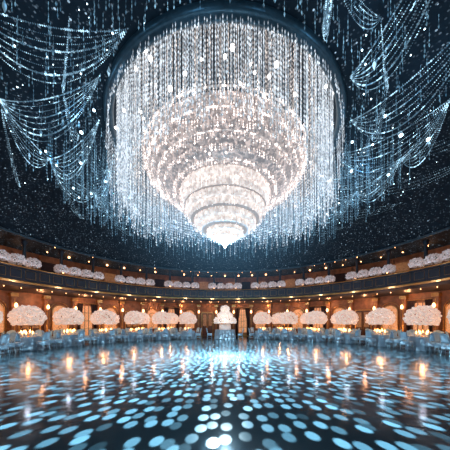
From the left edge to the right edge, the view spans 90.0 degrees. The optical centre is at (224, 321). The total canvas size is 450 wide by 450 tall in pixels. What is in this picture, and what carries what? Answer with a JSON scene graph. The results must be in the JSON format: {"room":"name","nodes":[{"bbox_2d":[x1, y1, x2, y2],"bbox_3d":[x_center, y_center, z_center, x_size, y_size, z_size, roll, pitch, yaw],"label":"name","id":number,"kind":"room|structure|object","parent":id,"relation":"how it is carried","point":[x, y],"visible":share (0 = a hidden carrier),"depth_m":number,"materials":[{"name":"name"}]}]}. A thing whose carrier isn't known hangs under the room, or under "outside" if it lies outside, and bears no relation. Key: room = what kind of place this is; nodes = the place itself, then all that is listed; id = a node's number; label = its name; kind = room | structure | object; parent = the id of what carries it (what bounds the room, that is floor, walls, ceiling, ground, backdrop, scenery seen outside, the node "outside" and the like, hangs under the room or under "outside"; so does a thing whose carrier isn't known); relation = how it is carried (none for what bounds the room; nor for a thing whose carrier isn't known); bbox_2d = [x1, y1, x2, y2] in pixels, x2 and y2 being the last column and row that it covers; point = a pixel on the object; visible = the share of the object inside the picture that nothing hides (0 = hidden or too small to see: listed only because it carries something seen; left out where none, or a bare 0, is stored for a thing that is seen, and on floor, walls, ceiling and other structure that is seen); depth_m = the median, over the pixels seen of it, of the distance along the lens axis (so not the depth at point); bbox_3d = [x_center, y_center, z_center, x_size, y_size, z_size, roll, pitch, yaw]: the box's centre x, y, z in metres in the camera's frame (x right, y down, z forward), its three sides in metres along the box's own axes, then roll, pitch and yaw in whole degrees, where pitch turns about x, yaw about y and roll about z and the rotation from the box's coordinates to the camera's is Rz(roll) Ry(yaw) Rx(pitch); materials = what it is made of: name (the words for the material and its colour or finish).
{"room":"event hall","nodes":[
{"label":"event hall","id":0,"kind":"room"},
{"bbox_2d":[0,0,449,277],"bbox_3d":[0.000,-7.660,10.500,30.991,5.280,30.991,0,0,15],"label":"ceiling","id":1,"kind":"structure","parent":0,"point":[36,209],"depth_m":9.83,"materials":[{"name":"paint"}]},
{"bbox_2d":[1,0,446,259],"bbox_3d":[-0.035,-6.057,10.457,15.713,3.656,15.767,0,0,29],"label":"strands","id":2,"kind":"object","parent":1,"relation":"hanging from","point":[56,3],"visible":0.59,"depth_m":9.72,"materials":[{"name":"blue"}]},
{"bbox_2d":[105,14,344,255],"bbox_3d":[0.000,-5.575,10.500,12.958,9.350,12.966,0,0,-41],"label":"chandelier","id":3,"kind":"object","parent":1,"relation":"hanging from","point":[225,158],"visible":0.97,"depth_m":8.14,"materials":[{"name":"clear glass"}]},
{"bbox_2d":[133,23,316,219],"bbox_3d":[-0.010,-7.954,10.509,7.979,4.058,7.987,0,0,0],"label":"strands","id":4,"kind":"object","parent":3,"relation":"hanging from","point":[230,136],"depth_m":7.82,"materials":[{"name":"clear glass"}]},
{"bbox_2d":[0,0,449,248],"bbox_3d":[0.273,-6.902,11.065,21.226,1.893,19.645,0,0,26],"label":"garlands","id":5,"kind":"object","parent":1,"relation":"attached to","point":[4,6],"visible":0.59,"depth_m":7.35,"materials":[{"name":"blue"}]},
{"bbox_2d":[4,1,430,244],"bbox_3d":[0.248,-7.103,10.785,18.643,1.240,18.321,0,0,38],"label":"fairy lights","id":6,"kind":"object","parent":5,"relation":"attached to","point":[81,132],"visible":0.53,"depth_m":8.24},
{"bbox_2d":[103,0,346,194],"bbox_3d":[0.000,-7.790,10.500,10.000,0.220,10.000,0,0,0],"label":"ring","id":7,"kind":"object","parent":1,"relation":"attached to","point":[184,14],"depth_m":6.01,"materials":[{"name":"metal"}]},
{"bbox_2d":[0,226,449,271],"bbox_3d":[0.000,-5.075,10.500,24.500,0.150,24.500,0,0,0],"label":"trim","id":8,"kind":"structure","parent":1,"relation":"attached to","point":[2,228],"depth_m":17.08,"materials":[{"name":"metal"}]},
{"bbox_2d":[0,336,449,449],"bbox_3d":[0.000,1.675,10.500,31.200,0.150,31.200,0,0,0],"label":"floor","id":9,"kind":"structure","parent":0,"point":[202,393],"depth_m":4.83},
{"bbox_2d":[0,334,9,356],"bbox_3d":[-10.430,1.071,10.495,0.570,1.062,0.470,0,0,5],"label":"dining chair","id":10,"kind":"object","parent":9,"relation":"on","point":[4,338],"visible":0.99,"depth_m":10.45,"materials":[{"name":"fabric"}]},
{"bbox_2d":[1,332,16,352],"bbox_3d":[-10.990,1.071,11.470,0.470,1.062,0.570,0,0,30],"label":"dining chair","id":11,"kind":"object","parent":9,"relation":"on","point":[11,345],"visible":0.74,"depth_m":11.44,"materials":[{"name":"fabric"}]},
{"bbox_2d":[10,332,24,352],"bbox_3d":[-10.949,1.071,11.837,0.470,1.062,0.570,0,0,-21],"label":"dining chair","id":12,"kind":"object","parent":9,"relation":"on","point":[12,335],"visible":0.78,"depth_m":11.69,"materials":[{"name":"fabric"}]},
{"bbox_2d":[11,331,44,350],"bbox_3d":[-11.298,1.045,12.901,1.558,1.090,1.519,0,0,-7],"label":"banquet table","id":13,"kind":"object","parent":9,"relation":"on","point":[30,342],"visible":0.74,"depth_m":12.46,"materials":[{"name":"fabric"}]},
{"bbox_2d":[7,305,46,336],"bbox_3d":[-11.289,-0.067,12.879,1.701,1.821,1.650,0,0,-14],"label":"floral centerpiece","id":14,"kind":"object","parent":13,"relation":"on","point":[20,315],"visible":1,"depth_m":12.41,"materials":[{"name":"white plant"}]},
{"bbox_2d":[36,332,49,350],"bbox_3d":[-10.202,1.071,12.670,0.570,1.062,0.470,0,0,10],"label":"dining chair","id":15,"kind":"object","parent":9,"relation":"on","point":[46,336],"visible":0.99,"depth_m":12.54,"materials":[{"name":"fabric"}]},
{"bbox_2d":[46,331,57,348],"bbox_3d":[-10.550,1.071,13.735,0.470,1.062,0.570,0,0,40],"label":"dining chair","id":16,"kind":"object","parent":9,"relation":"on","point":[52,341],"visible":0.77,"depth_m":13.64,"materials":[{"name":"fabric"}]},
{"bbox_2d":[53,331,64,347],"bbox_3d":[-10.429,1.071,14.085,0.470,1.062,0.570,0,0,-12],"label":"dining chair","id":17,"kind":"object","parent":9,"relation":"on","point":[60,340],"visible":0.94,"depth_m":13.92,"materials":[{"name":"fabric"}]},
{"bbox_2d":[55,330,81,346],"bbox_3d":[-10.552,1.045,15.198,1.558,1.090,1.519,0,0,5],"label":"banquet table","id":18,"kind":"object","parent":9,"relation":"on","point":[69,339],"visible":0.7,"depth_m":14.66,"materials":[{"name":"fabric"}]},
{"bbox_2d":[52,308,83,334],"bbox_3d":[-10.557,-0.067,15.173,1.772,1.821,1.719,0,0,20],"label":"floral centerpiece","id":19,"kind":"object","parent":18,"relation":"on","point":[64,316],"visible":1,"depth_m":14.68,"materials":[{"name":"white plant"}]},
{"bbox_2d":[74,330,84,346],"bbox_3d":[-9.527,1.071,14.744,0.570,1.062,0.470,0,0,22],"label":"dining chair","id":20,"kind":"object","parent":9,"relation":"on","point":[81,333],"visible":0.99,"depth_m":14.60,"materials":[{"name":"fabric"}]},
{"bbox_2d":[83,330,92,344],"bbox_3d":[-9.648,1.071,15.859,0.570,1.062,0.470,0,0,-40],"label":"dining chair","id":21,"kind":"object","parent":9,"relation":"on","point":[85,338],"visible":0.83,"depth_m":15.71,"materials":[{"name":"fabric"}]},
{"bbox_2d":[88,330,98,343],"bbox_3d":[-9.467,1.071,16.176,0.470,1.062,0.570,0,0,11],"label":"dining chair","id":22,"kind":"object","parent":9,"relation":"on","point":[90,331],"visible":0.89,"depth_m":16.01,"materials":[{"name":"fabric"}]},
{"bbox_2d":[92,329,113,343],"bbox_3d":[-9.344,1.045,17.289,1.519,1.090,1.558,0,0,30],"label":"banquet table","id":23,"kind":"object","parent":9,"relation":"on","point":[102,336],"visible":0.77,"depth_m":16.66,"materials":[{"name":"fabric"}]},
{"bbox_2d":[90,309,115,332],"bbox_3d":[-9.358,-0.067,17.310,1.800,1.821,1.746,0,0,-25],"label":"floral centerpiece","id":24,"kind":"object","parent":23,"relation":"on","point":[102,316],"visible":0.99,"depth_m":16.77,"materials":[{"name":"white plant"}]},
{"bbox_2d":[106,329,114,343],"bbox_3d":[-8.438,1.071,16.631,0.570,1.062,0.470,0,0,36],"label":"dining chair","id":25,"kind":"object","parent":9,"relation":"on","point":[111,336],"visible":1,"depth_m":16.51,"materials":[{"name":"fabric"}]},
{"bbox_2d":[120,329,128,341],"bbox_3d":[-8.069,1.071,18.017,0.470,1.062,0.570,0,0,12],"label":"dining chair","id":26,"kind":"object","parent":9,"relation":"on","point":[123,334],"visible":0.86,"depth_m":17.85,"materials":[{"name":"fabric"}]},
{"bbox_2d":[124,329,143,341],"bbox_3d":[-7.729,1.045,19.083,1.519,1.090,1.558,0,0,-36],"label":"banquet table","id":27,"kind":"object","parent":9,"relation":"on","point":[131,334],"visible":0.8,"depth_m":18.45,"materials":[{"name":"fabric"}]},
{"bbox_2d":[124,311,143,331],"bbox_3d":[-7.723,-0.067,19.105,1.564,1.821,1.517,0,0,21],"label":"floral centerpiece","id":28,"kind":"object","parent":27,"relation":"on","point":[132,317],"visible":1,"depth_m":18.56,"materials":[{"name":"white plant"}]},
{"bbox_2d":[135,329,142,341],"bbox_3d":[-6.975,1.071,18.255,0.570,1.062,0.470,0,0,43],"label":"dining chair","id":29,"kind":"object","parent":9,"relation":"on","point":[137,336],"visible":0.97,"depth_m":18.07,"materials":[{"name":"fabric"}]},
{"bbox_2d":[153,328,169,339],"bbox_3d":[-5.775,1.045,20.503,1.558,1.090,1.519,0,0,41],"label":"banquet table","id":30,"kind":"object","parent":9,"relation":"on","point":[159,333],"visible":0.62,"depth_m":19.84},
{"bbox_2d":[152,311,170,330],"bbox_3d":[-5.793,-0.067,20.520,1.762,1.821,1.709,0,0,-38],"label":"floral centerpiece","id":31,"kind":"object","parent":30,"relation":"on","point":[160,317],"visible":1,"depth_m":19.93,"materials":[{"name":"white plant"}]},
{"bbox_2d":[162,328,167,339],"bbox_3d":[-5.218,1.071,19.531,0.470,1.062,0.570,0,0,-27],"label":"dining chair","id":32,"kind":"object","parent":9,"relation":"on","point":[165,330],"visible":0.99,"depth_m":19.36,"materials":[{"name":"fabric"}]},
{"bbox_2d":[180,328,195,338],"bbox_3d":[-3.569,1.045,21.485,1.558,1.090,1.519,0,0,1],"label":"banquet table","id":33,"kind":"object","parent":9,"relation":"on","point":[184,333],"visible":0.59,"depth_m":20.88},
{"bbox_2d":[178,312,196,328],"bbox_3d":[-3.544,-0.067,21.485,1.724,1.821,1.777,0,0,8],"label":"floral centerpiece","id":34,"kind":"object","parent":33,"relation":"on","point":[187,318],"visible":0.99,"depth_m":20.93,"materials":[{"name":"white plant"}]},
{"bbox_2d":[214,329,235,338],"bbox_3d":[0.000,1.154,21.500,2.072,0.872,2.072,0,0,0],"label":"display table","id":35,"kind":"object","parent":9,"relation":"on","point":[219,334],"visible":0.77,"depth_m":20.67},
{"bbox_2d":[213,305,236,329],"bbox_3d":[0.019,-0.452,21.522,2.246,2.334,2.220,0,0,-3],"label":"floral arrangement","id":36,"kind":"object","parent":35,"relation":"on","point":[224,316],"visible":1,"depth_m":20.99,"materials":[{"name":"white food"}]},
{"bbox_2d":[254,327,270,338],"bbox_3d":[3.569,1.045,21.485,1.558,1.090,1.519,0,0,12],"label":"banquet table","id":37,"kind":"object","parent":9,"relation":"on","point":[265,333],"visible":0.66,"depth_m":20.94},
{"bbox_2d":[253,312,271,327],"bbox_3d":[3.560,-0.067,21.509,1.823,1.821,1.768,0,0,-14],"label":"floral centerpiece","id":38,"kind":"object","parent":37,"relation":"on","point":[262,318],"visible":1,"depth_m":20.90,"materials":[{"name":"white plant"}]},
{"bbox_2d":[282,328,287,340],"bbox_3d":[5.218,1.071,19.531,0.470,1.062,0.570,0,0,26],"label":"dining chair","id":39,"kind":"object","parent":9,"relation":"on","point":[284,330],"visible":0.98,"depth_m":19.36,"materials":[{"name":"fabric"}]},
{"bbox_2d":[280,328,296,339],"bbox_3d":[5.775,1.045,20.503,1.519,1.090,1.558,0,0,-41],"label":"banquet table","id":40,"kind":"object","parent":9,"relation":"on","point":[291,333],"visible":0.64,"depth_m":19.86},
{"bbox_2d":[279,311,297,327],"bbox_3d":[5.778,-0.067,20.527,1.719,1.821,1.668,0,0,14],"label":"floral centerpiece","id":41,"kind":"object","parent":40,"relation":"on","point":[287,317],"visible":0.98,"depth_m":19.94,"materials":[{"name":"white plant"}]},
{"bbox_2d":[307,329,314,341],"bbox_3d":[6.977,1.071,18.253,0.470,1.062,0.570,0,0,45],"label":"dining chair","id":42,"kind":"object","parent":9,"relation":"on","point":[312,336],"visible":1,"depth_m":18.07,"materials":[{"name":"fabric"}]},
{"bbox_2d":[307,328,324,341],"bbox_3d":[7.729,1.045,19.083,1.519,1.090,1.558,0,0,23],"label":"banquet table","id":43,"kind":"object","parent":9,"relation":"on","point":[318,334],"visible":0.8,"depth_m":18.44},
{"bbox_2d":[305,311,327,331],"bbox_3d":[7.719,-0.067,19.060,1.780,1.821,1.727,0,0,29],"label":"floral centerpiece","id":44,"kind":"object","parent":43,"relation":"on","point":[314,317],"visible":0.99,"depth_m":18.51,"materials":[{"name":"white plant"}]},
{"bbox_2d":[321,329,329,341],"bbox_3d":[8.076,1.071,18.019,0.470,1.062,0.570,0,0,-20],"label":"dining chair","id":45,"kind":"object","parent":9,"relation":"on","point":[325,336],"visible":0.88,"depth_m":17.85,"materials":[{"name":"fabric"}]},
{"bbox_2d":[335,329,343,343],"bbox_3d":[8.436,1.071,16.633,0.570,1.062,0.470,0,0,-33],"label":"dining chair","id":46,"kind":"object","parent":9,"relation":"on","point":[338,336],"visible":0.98,"depth_m":16.51,"materials":[{"name":"fabric"}]},
{"bbox_2d":[336,329,357,343],"bbox_3d":[9.344,1.045,17.289,1.519,1.090,1.558,0,0,35],"label":"banquet table","id":47,"kind":"object","parent":9,"relation":"on","point":[347,336],"visible":0.73,"depth_m":16.65,"materials":[{"name":"fabric"}]},
{"bbox_2d":[335,309,358,330],"bbox_3d":[9.364,-0.067,17.300,1.548,1.821,1.596,0,0,-21],"label":"floral centerpiece","id":48,"kind":"object","parent":47,"relation":"on","point":[346,316],"visible":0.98,"depth_m":16.81,"materials":[{"name":"white plant"}]},
{"bbox_2d":[351,330,360,343],"bbox_3d":[9.456,1.071,16.175,0.470,1.062,0.570,0,0,-1],"label":"dining chair","id":49,"kind":"object","parent":9,"relation":"on","point":[356,332],"visible":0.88,"depth_m":16.01,"materials":[{"name":"fabric"}]},
{"bbox_2d":[357,330,366,344],"bbox_3d":[9.645,1.071,15.856,0.570,1.062,0.470,0,0,36],"label":"dining chair","id":50,"kind":"object","parent":9,"relation":"on","point":[360,338],"visible":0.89,"depth_m":15.72,"materials":[{"name":"fabric"}]},
{"bbox_2d":[365,330,375,344],"bbox_3d":[9.529,1.071,14.741,0.570,1.062,0.470,0,0,-25],"label":"dining chair","id":51,"kind":"object","parent":9,"relation":"on","point":[368,333],"visible":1,"depth_m":14.61,"materials":[{"name":"fabric"}]},
{"bbox_2d":[368,330,394,346],"bbox_3d":[10.552,1.045,15.198,1.558,1.090,1.519,0,0,-18],"label":"banquet table","id":52,"kind":"object","parent":9,"relation":"on","point":[380,339],"visible":0.8,"depth_m":14.66,"materials":[{"name":"fabric"}]},
{"bbox_2d":[368,308,395,334],"bbox_3d":[10.544,-0.067,15.177,1.556,1.821,1.509,0,0,26],"label":"floral centerpiece","id":53,"kind":"object","parent":52,"relation":"on","point":[382,316],"visible":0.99,"depth_m":14.74,"materials":[{"name":"white plant"}]},
{"bbox_2d":[385,331,396,346],"bbox_3d":[10.434,1.071,14.084,0.470,1.062,0.570,0,0,6],"label":"dining chair","id":54,"kind":"object","parent":9,"relation":"on","point":[389,340],"visible":0.88,"depth_m":13.91,"materials":[{"name":"fabric"}]},
{"bbox_2d":[392,331,403,348],"bbox_3d":[10.549,1.071,13.735,0.470,1.062,0.570,0,0,-41],"label":"dining chair","id":55,"kind":"object","parent":9,"relation":"on","point":[397,341],"visible":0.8,"depth_m":13.64,"materials":[{"name":"fabric"}]},
{"bbox_2d":[400,332,413,350],"bbox_3d":[10.203,1.071,12.666,0.570,1.062,0.470,0,0,-15],"label":"dining chair","id":56,"kind":"object","parent":9,"relation":"on","point":[403,335],"visible":0.98,"depth_m":12.53,"materials":[{"name":"fabric"}]},
{"bbox_2d":[405,331,440,350],"bbox_3d":[11.298,1.045,12.901,1.519,1.090,1.558,0,0,7],"label":"banquet table","id":57,"kind":"object","parent":9,"relation":"on","point":[419,342],"visible":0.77,"depth_m":12.47,"materials":[{"name":"fabric"}]},
{"bbox_2d":[403,305,441,336],"bbox_3d":[11.289,-0.067,12.924,1.691,1.821,1.640,0,0,-14],"label":"floral centerpiece","id":58,"kind":"object","parent":57,"relation":"on","point":[426,315],"visible":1,"depth_m":12.43,"materials":[{"name":"white plant"}]},
{"bbox_2d":[426,332,439,352],"bbox_3d":[10.947,1.071,11.838,0.470,1.062,0.570,0,0,23],"label":"dining chair","id":59,"kind":"object","parent":9,"relation":"on","point":[429,344],"visible":0.86,"depth_m":11.70,"materials":[{"name":"fabric"}]},
{"bbox_2d":[433,332,448,353],"bbox_3d":[10.994,1.071,11.472,0.470,1.062,0.570,0,0,-25],"label":"dining chair","id":60,"kind":"object","parent":9,"relation":"on","point":[437,345],"visible":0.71,"depth_m":11.44,"materials":[{"name":"fabric"}]},
{"bbox_2d":[440,334,449,356],"bbox_3d":[10.430,1.071,10.496,0.570,1.062,0.470,0,0,-4],"label":"dining chair","id":61,"kind":"object","parent":9,"relation":"on","point":[444,338],"visible":1,"depth_m":10.44,"materials":[{"name":"fabric"}]},
{"bbox_3d":[-5.572,1.045,23.016,1.548,1.090,1.548,0,0,-24],"label":"banquet table","id":62,"kind":"object","parent":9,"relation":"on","visible":0},
{"bbox_2d":[167,312,178,327],"bbox_3d":[-5.582,-0.067,22.992,1.790,1.821,1.737,0,0,31],"label":"floral centerpiece","id":63,"kind":"object","parent":62,"relation":"on","point":[174,317],"visible":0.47,"depth_m":22.54,"materials":[{"name":"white plant"}]},
{"bbox_3d":[-8.053,1.045,21.584,1.548,1.090,1.548,0,0,-36],"label":"banquet table","id":64,"kind":"object","parent":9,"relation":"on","visible":0},
{"bbox_2d":[140,312,149,323],"bbox_3d":[-8.077,-0.067,21.576,1.721,1.821,1.774,0,0,-11],"label":"floral centerpiece","id":65,"kind":"object","parent":64,"relation":"on","point":[146,319],"visible":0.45,"depth_m":21.23,"materials":[{"name":"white plant"}]},
{"bbox_3d":[5.572,1.045,23.016,1.548,1.090,1.548,0,0,24],"label":"banquet table","id":66,"kind":"object","parent":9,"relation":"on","visible":0},
{"bbox_2d":[271,313,281,327],"bbox_3d":[5.597,-0.067,23.018,1.692,1.821,1.744,0,0,3],"label":"floral centerpiece","id":67,"kind":"object","parent":66,"relation":"on","point":[275,317],"visible":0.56,"depth_m":22.56,"materials":[{"name":"white plant"}]},
{"bbox_3d":[10.181,1.045,19.667,1.548,1.090,1.548,0,0,-42],"label":"banquet table","id":68,"kind":"object","parent":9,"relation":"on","visible":0},
{"bbox_2d":[330,311,341,331],"bbox_3d":[10.161,-0.067,19.682,1.714,1.821,1.767,0,0,44],"label":"floral centerpiece","id":69,"kind":"object","parent":68,"relation":"on","point":[333,316],"visible":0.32,"depth_m":19.59,"materials":[{"name":"white plant"}]},
{"bbox_3d":[8.053,1.045,21.584,1.548,1.090,1.548,0,0,36],"label":"banquet table","id":70,"kind":"object","parent":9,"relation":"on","visible":0},
{"bbox_2d":[300,312,309,323],"bbox_3d":[8.054,-0.067,21.607,1.666,1.821,1.616,0,0,11],"label":"floral centerpiece","id":71,"kind":"object","parent":70,"relation":"on","point":[302,318],"visible":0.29,"depth_m":21.39,"materials":[{"name":"white plant"}]},
{"bbox_2d":[0,290,449,336],"bbox_3d":[0.000,-0.250,10.500,31.000,3.900,31.000,0,0,0],"label":"wall","id":72,"kind":"structure","parent":0,"point":[25,299],"depth_m":20.66,"materials":[{"name":"brown wood"}]},
{"bbox_2d":[18,307,40,333],"bbox_3d":[-14.184,0.250,16.375,0.295,2.700,1.360,0,0,22],"label":"door","id":73,"kind":"structure","parent":72,"relation":"in","point":[21,328],"depth_m":16.24,"materials":[{"name":"brown wood"}]},
{"bbox_2d":[125,311,138,331],"bbox_3d":[-9.346,0.250,22.680,1.360,2.700,0.295,0,0,-37],"label":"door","id":74,"kind":"structure","parent":72,"relation":"in","point":[132,326],"depth_m":22.58,"materials":[{"name":"brown wood"}]},
{"bbox_2d":[201,312,212,335],"bbox_3d":[-2.004,0.250,25.721,1.360,2.700,0.295,0,0,-8],"label":"door","id":75,"kind":"structure","parent":72,"relation":"in","point":[206,317],"depth_m":25.65,"materials":[{"name":"brown wood"}]},
{"bbox_2d":[0,261,449,303],"bbox_3d":[0.000,-2.705,10.500,30.991,1.170,30.991,0,0,15],"label":"balcony","id":76,"kind":"object","parent":72,"relation":"attached to","point":[17,278],"visible":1,"depth_m":17.49,"materials":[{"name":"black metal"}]},
{"bbox_2d":[0,249,10,261],"bbox_3d":[-12.220,-3.631,12.227,0.878,0.702,0.896,0,0,43],"label":"flowers","id":77,"kind":"object","parent":76,"relation":"on","point":[4,256],"visible":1,"depth_m":12.18,"materials":[{"name":"white plant"}]},
{"bbox_2d":[8,253,26,264],"bbox_3d":[-12.082,-3.631,13.051,0.896,0.702,0.878,0,0,38],"label":"flowers","id":78,"kind":"object","parent":76,"relation":"on","point":[17,259],"visible":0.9,"depth_m":12.90,"materials":[{"name":"white plant"}]},
{"bbox_2d":[25,257,41,268],"bbox_3d":[-11.861,-3.631,13.905,0.896,0.702,0.878,0,0,-21],"label":"flowers","id":79,"kind":"object","parent":76,"relation":"on","point":[34,263],"depth_m":13.70,"materials":[{"name":"plant"}]},
{"bbox_2d":[54,264,68,273],"bbox_3d":[-11.273,-3.631,15.537,0.878,0.702,0.896,0,0,34],"label":"flowers","id":80,"kind":"object","parent":76,"relation":"on","point":[60,268],"depth_m":15.29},
{"bbox_2d":[68,267,81,276],"bbox_3d":[-10.901,-3.631,16.286,0.896,0.702,0.878,0,0,25],"label":"flowers","id":81,"kind":"object","parent":76,"relation":"on","point":[73,271],"visible":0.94,"depth_m":16.10,"materials":[{"name":"white plant"}]},
{"bbox_2d":[80,269,93,278],"bbox_3d":[-10.463,-3.631,17.057,0.878,0.702,0.896,0,0,41],"label":"flowers","id":82,"kind":"object","parent":76,"relation":"on","point":[86,273],"visible":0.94,"depth_m":16.83,"materials":[{"name":"white plant"}]},
{"bbox_2d":[93,271,104,279],"bbox_3d":[-9.981,-3.631,17.756,0.896,0.702,0.878,0,0,-3],"label":"flowers","id":83,"kind":"object","parent":76,"relation":"on","point":[97,275],"depth_m":17.53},
{"bbox_2d":[114,275,125,282],"bbox_3d":[-8.905,-3.631,19.101,0.896,0.702,0.878,0,0,20],"label":"flowers","id":84,"kind":"object","parent":76,"relation":"on","point":[119,278],"depth_m":18.83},
{"bbox_2d":[126,276,135,283],"bbox_3d":[-8.275,-3.631,19.705,0.878,0.702,0.896,0,0,-41],"label":"flowers","id":85,"kind":"object","parent":76,"relation":"on","point":[130,280],"visible":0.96,"depth_m":19.39,"materials":[{"name":"white plant"}]},
{"bbox_2d":[136,278,145,284],"bbox_3d":[-7.607,-3.631,20.260,0.878,0.702,0.896,0,0,-21],"label":"flowers","id":86,"kind":"object","parent":76,"relation":"on","point":[140,281],"visible":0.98,"depth_m":19.96,"materials":[{"name":"white plant"}]},
{"bbox_2d":[145,279,154,285],"bbox_3d":[-6.896,-3.631,20.734,0.896,0.702,0.878,0,0,12],"label":"flowers","id":87,"kind":"object","parent":76,"relation":"on","point":[150,282],"depth_m":20.48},
{"bbox_2d":[164,281,172,287],"bbox_3d":[-5.412,-3.631,21.590,0.896,0.702,0.878,0,0,44],"label":"flowers","id":88,"kind":"object","parent":76,"relation":"on","point":[167,284],"depth_m":21.35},
{"bbox_2d":[173,281,181,287],"bbox_3d":[-4.619,-3.631,21.977,0.878,0.702,0.896,0,0,6],"label":"flowers","id":89,"kind":"object","parent":76,"relation":"on","point":[177,284],"visible":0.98,"depth_m":21.68,"materials":[{"name":"white plant"}]},
{"bbox_2d":[182,282,190,288],"bbox_3d":[-3.801,-3.631,22.246,0.896,0.702,0.878,0,0,-1],"label":"flowers","id":90,"kind":"object","parent":76,"relation":"on","point":[185,285],"visible":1,"depth_m":21.99,"materials":[{"name":"white plant"}]},
{"bbox_2d":[208,283,216,288],"bbox_3d":[-1.291,-3.631,22.772,0.878,0.702,0.896,0,0,-30],"label":"flowers","id":91,"kind":"object","parent":76,"relation":"on","point":[212,285],"depth_m":22.53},
{"bbox_2d":[20,239,429,288],"bbox_3d":[0.000,-3.760,10.500,25.763,2.520,25.763,0,0,0],"label":"columns","id":92,"kind":"structure","parent":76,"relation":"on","point":[24,242],"depth_m":17.74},
{"bbox_2d":[225,283,232,289],"bbox_3d":[0.414,-3.631,22.841,0.878,0.702,0.896,0,0,30],"label":"flowers","id":93,"kind":"object","parent":76,"relation":"on","point":[229,286],"visible":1,"depth_m":22.59,"materials":[{"name":"white plant"}]},
{"bbox_2d":[233,283,241,288],"bbox_3d":[1.273,-3.631,22.799,0.896,0.702,0.878,0,0,-8],"label":"flowers","id":94,"kind":"object","parent":76,"relation":"on","point":[237,285],"depth_m":22.50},
{"bbox_2d":[259,282,267,288],"bbox_3d":[3.828,-3.631,22.236,0.896,0.702,0.878,0,0,38],"label":"flowers","id":95,"kind":"object","parent":76,"relation":"on","point":[263,285],"visible":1,"depth_m":21.96,"materials":[{"name":"white plant"}]},
{"bbox_2d":[268,281,276,287],"bbox_3d":[4.648,-3.631,21.970,0.878,0.702,0.896,0,0,31],"label":"flowers","id":96,"kind":"object","parent":76,"relation":"on","point":[272,284],"visible":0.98,"depth_m":21.68,"materials":[{"name":"white plant"}]},
{"bbox_2d":[277,280,285,287],"bbox_3d":[5.409,-3.631,21.627,0.896,0.702,0.878,0,0,35],"label":"flowers","id":97,"kind":"object","parent":76,"relation":"on","point":[282,284],"depth_m":21.36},
{"bbox_2d":[295,279,304,285],"bbox_3d":[6.893,-3.631,20.740,0.878,0.702,0.896,0,0,41],"label":"flowers","id":98,"kind":"object","parent":76,"relation":"on","point":[300,282],"depth_m":20.48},
{"bbox_2d":[305,278,313,284],"bbox_3d":[7.612,-3.631,20.220,0.878,0.702,0.896,0,0,-35],"label":"flowers","id":99,"kind":"object","parent":76,"relation":"on","point":[308,281],"visible":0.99,"depth_m":19.96,"materials":[{"name":"white plant"}]},
{"bbox_2d":[314,276,324,283],"bbox_3d":[8.275,-3.631,19.666,0.878,0.702,0.896,0,0,-42],"label":"flowers","id":100,"kind":"object","parent":76,"relation":"on","point":[318,280],"visible":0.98,"depth_m":19.42,"materials":[{"name":"white plant"}]},
{"bbox_2d":[324,275,335,282],"bbox_3d":[8.911,-3.631,19.090,0.896,0.702,0.878,0,0,-39],"label":"flowers","id":101,"kind":"object","parent":76,"relation":"on","point":[328,279],"depth_m":18.83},
{"bbox_2d":[345,272,356,279],"bbox_3d":[9.981,-3.631,17.756,0.878,0.702,0.896,0,0,37],"label":"flowers","id":102,"kind":"object","parent":76,"relation":"on","point":[350,275],"depth_m":17.53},
{"bbox_2d":[357,269,369,278],"bbox_3d":[10.491,-3.631,17.031,0.896,0.702,0.878,0,0,37],"label":"flowers","id":103,"kind":"object","parent":76,"relation":"on","point":[361,274],"visible":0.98,"depth_m":16.82,"materials":[{"name":"white plant"}]},
{"bbox_2d":[369,267,381,276],"bbox_3d":[10.909,-3.631,16.323,0.878,0.702,0.896,0,0,-40],"label":"flowers","id":104,"kind":"object","parent":76,"relation":"on","point":[373,271],"visible":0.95,"depth_m":16.05,"materials":[{"name":"white plant"}]},
{"bbox_2d":[381,264,396,273],"bbox_3d":[11.308,-3.631,15.538,0.878,0.702,0.896,0,0,29],"label":"flowers","id":105,"kind":"object","parent":76,"relation":"on","point":[389,268],"depth_m":15.27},
{"bbox_2d":[408,257,424,268],"bbox_3d":[11.890,-3.631,13.925,0.878,0.702,0.896,0,0,-1],"label":"flowers","id":106,"kind":"object","parent":76,"relation":"on","point":[415,262],"depth_m":13.71,"materials":[{"name":"plant"}]},
{"bbox_2d":[424,253,441,264],"bbox_3d":[12.084,-3.631,13.050,0.878,0.702,0.896,0,0,-11],"label":"flowers","id":107,"kind":"object","parent":76,"relation":"on","point":[432,259],"visible":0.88,"depth_m":12.89,"materials":[{"name":"white plant"}]},
{"bbox_2d":[439,249,449,261],"bbox_3d":[12.221,-3.631,12.228,0.896,0.702,0.878,0,0,-4],"label":"flowers","id":108,"kind":"object","parent":76,"relation":"on","point":[445,256],"visible":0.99,"depth_m":12.20,"materials":[{"name":"white plant"}]},
{"bbox_2d":[0,292,449,335],"bbox_3d":[0.000,-0.200,10.500,30.962,3.600,30.962,0,0,0],"label":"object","id":109,"kind":"structure","parent":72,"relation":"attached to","point":[242,316],"depth_m":20.31,"materials":[{"name":"brown wood"}]},
{"bbox_2d":[272,312,284,329],"bbox_3d":[5.875,0.250,24.684,1.360,2.700,0.295,0,0,22],"label":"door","id":110,"kind":"structure","parent":72,"relation":"in","point":[273,325],"depth_m":24.69,"materials":[{"name":"brown wood"}]},
{"bbox_2d":[355,309,371,334],"bbox_3d":[12.180,0.250,19.846,0.295,2.700,1.360,0,0,-37],"label":"door","id":111,"kind":"structure","parent":72,"relation":"in","point":[361,324],"depth_m":19.84,"materials":[{"name":"brown wood"}]},
{"bbox_2d":[0,245,449,289],"bbox_3d":[0.000,-3.750,10.500,31.000,3.100,31.000,0,0,0],"label":"wall","id":112,"kind":"structure","parent":0,"point":[407,258],"depth_m":21.35,"materials":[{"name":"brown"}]},
{"bbox_2d":[0,248,449,289],"bbox_3d":[0.000,-3.700,10.500,31.022,2.400,31.022,0,0,0],"label":"panelling","id":113,"kind":"object","parent":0,"point":[49,267],"depth_m":21.58,"materials":[{"name":"wood"}]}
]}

